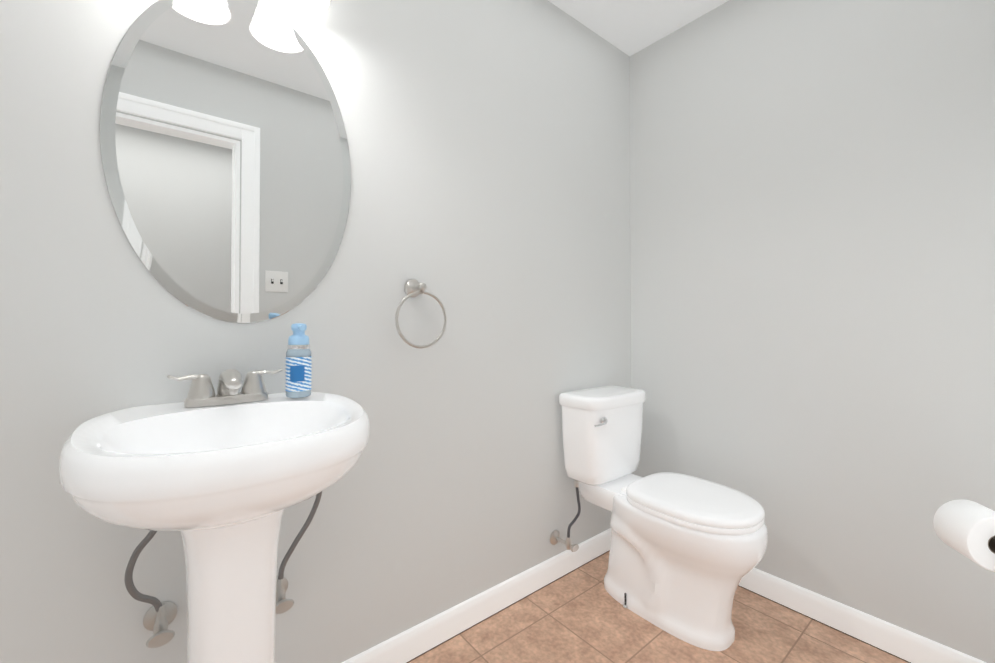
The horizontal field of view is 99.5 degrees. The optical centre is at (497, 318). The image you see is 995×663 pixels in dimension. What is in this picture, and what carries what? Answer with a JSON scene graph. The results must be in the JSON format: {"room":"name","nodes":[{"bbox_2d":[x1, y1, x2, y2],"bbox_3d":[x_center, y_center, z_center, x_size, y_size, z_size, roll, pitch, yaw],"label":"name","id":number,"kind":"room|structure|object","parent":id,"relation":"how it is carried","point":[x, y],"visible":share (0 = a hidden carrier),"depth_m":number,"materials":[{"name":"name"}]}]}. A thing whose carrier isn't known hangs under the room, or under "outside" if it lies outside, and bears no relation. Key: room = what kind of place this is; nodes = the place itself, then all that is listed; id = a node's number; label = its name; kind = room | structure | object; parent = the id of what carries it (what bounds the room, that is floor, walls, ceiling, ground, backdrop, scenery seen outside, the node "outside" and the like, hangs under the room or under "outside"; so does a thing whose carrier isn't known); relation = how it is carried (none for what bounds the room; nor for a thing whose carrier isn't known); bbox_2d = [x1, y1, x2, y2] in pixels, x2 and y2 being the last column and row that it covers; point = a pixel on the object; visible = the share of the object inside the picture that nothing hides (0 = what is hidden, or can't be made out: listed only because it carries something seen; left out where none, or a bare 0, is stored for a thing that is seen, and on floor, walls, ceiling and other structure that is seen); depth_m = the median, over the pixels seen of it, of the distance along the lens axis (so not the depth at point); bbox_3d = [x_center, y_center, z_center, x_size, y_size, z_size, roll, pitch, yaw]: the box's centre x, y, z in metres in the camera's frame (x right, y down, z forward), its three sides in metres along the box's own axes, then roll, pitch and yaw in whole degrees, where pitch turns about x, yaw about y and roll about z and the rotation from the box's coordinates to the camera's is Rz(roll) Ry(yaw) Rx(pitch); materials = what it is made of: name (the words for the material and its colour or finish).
{"room":"bathroom","nodes":[
{"label":"bathroom","id":0,"kind":"room"},
{"bbox_2d":[0,0,630,662],"bbox_3d":[-0.383,-0.128,1.324,2.817,2.400,0.100,1,-1,-39],"label":"wall","id":1,"kind":"structure","parent":0,"point":[488,142],"depth_m":1.28,"materials":[{"name":"paint"}]},
{"bbox_2d":[100,0,350,322],"bbox_3d":[-0.632,-0.403,1.057,0.532,0.830,0.006,1,-1,-39],"label":"oval mirror","id":2,"kind":"object","parent":1,"relation":"attached to","point":[225,154],"visible":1,"depth_m":1.03,"materials":[{"name":"clear glass"}]},
{"bbox_2d":[395,279,446,347],"bbox_3d":[-0.248,-0.016,1.317,0.177,0.218,0.077,1,-1,-39],"label":"towel ring","id":3,"kind":"object","parent":1,"relation":"attached to","point":[414,288],"visible":1,"depth_m":1.31,"materials":[{"name":"silver metal"}]},
{"bbox_2d":[342,528,610,662],"bbox_3d":[-0.347,1.025,1.265,2.617,0.092,0.014,1,-1,-39],"label":"baseboard","id":4,"kind":"structure","parent":1,"relation":"attached to","point":[414,642],"depth_m":1.49,"materials":[{"name":"white wood"}]},
{"bbox_2d":[548,0,728,55],"bbox_3d":[0.465,-1.366,0.289,2.817,0.050,2.800,1,-1,-39],"label":"ceiling","id":5,"kind":"structure","parent":0,"point":[629,27],"depth_m":1.85,"materials":[{"name":"paint"}]},
{"bbox_2d":[409,551,907,662],"bbox_3d":[0.465,1.083,0.259,2.817,0.050,2.800,1,-1,-39],"label":"floor","id":6,"kind":"structure","parent":0,"point":[580,615],"depth_m":1.42,"materials":[{"name":"tile"}]},
{"bbox_2d":[59,368,369,662],"bbox_3d":[-0.521,0.589,0.843,0.500,0.953,0.459,1,-1,-39],"label":"sink","id":7,"kind":"object","parent":6,"relation":"on","point":[225,476],"visible":1,"depth_m":0.78,"materials":[{"name":"white ceramic"}]},
{"bbox_2d":[285,323,311,397],"bbox_3d":[-0.486,0.102,1.032,0.058,0.179,0.061,1,-1,-39],"label":"soap bottle","id":8,"kind":"object","parent":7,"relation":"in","point":[298,368],"visible":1,"depth_m":1.01,"materials":[{"name":"blue plastic"}]},
{"bbox_2d":[550,386,767,650],"bbox_3d":[0.598,0.689,1.582,0.410,0.770,0.714,1,-1,-39],"label":"toilet","id":9,"kind":"object","parent":6,"relation":"on","point":[686,553],"visible":1,"depth_m":1.47,"materials":[{"name":"white ceramic"}]},
{"bbox_2d":[630,0,994,662],"bbox_3d":[1.553,-0.131,1.089,0.100,2.400,2.700,1,-1,-39],"label":"wall","id":10,"kind":"structure","parent":0,"point":[812,217],"depth_m":1.48,"materials":[{"name":"paint"}]},
{"bbox_2d":[738,568,986,662],"bbox_3d":[1.104,1.028,1.539,0.014,0.092,1.386,1,-1,-39],"label":"baseboard","id":11,"kind":"structure","parent":10,"relation":"attached to","point":[894,640],"depth_m":1.42,"materials":[{"name":"white wood"}]},
{"bbox_2d":[933,499,994,571],"bbox_3d":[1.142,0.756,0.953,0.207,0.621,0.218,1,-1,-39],"label":"toilet paper roll","id":12,"kind":"object","parent":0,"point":[966,528],"visible":1,"depth_m":0.97,"materials":[{"name":"white paper"}]}
]}

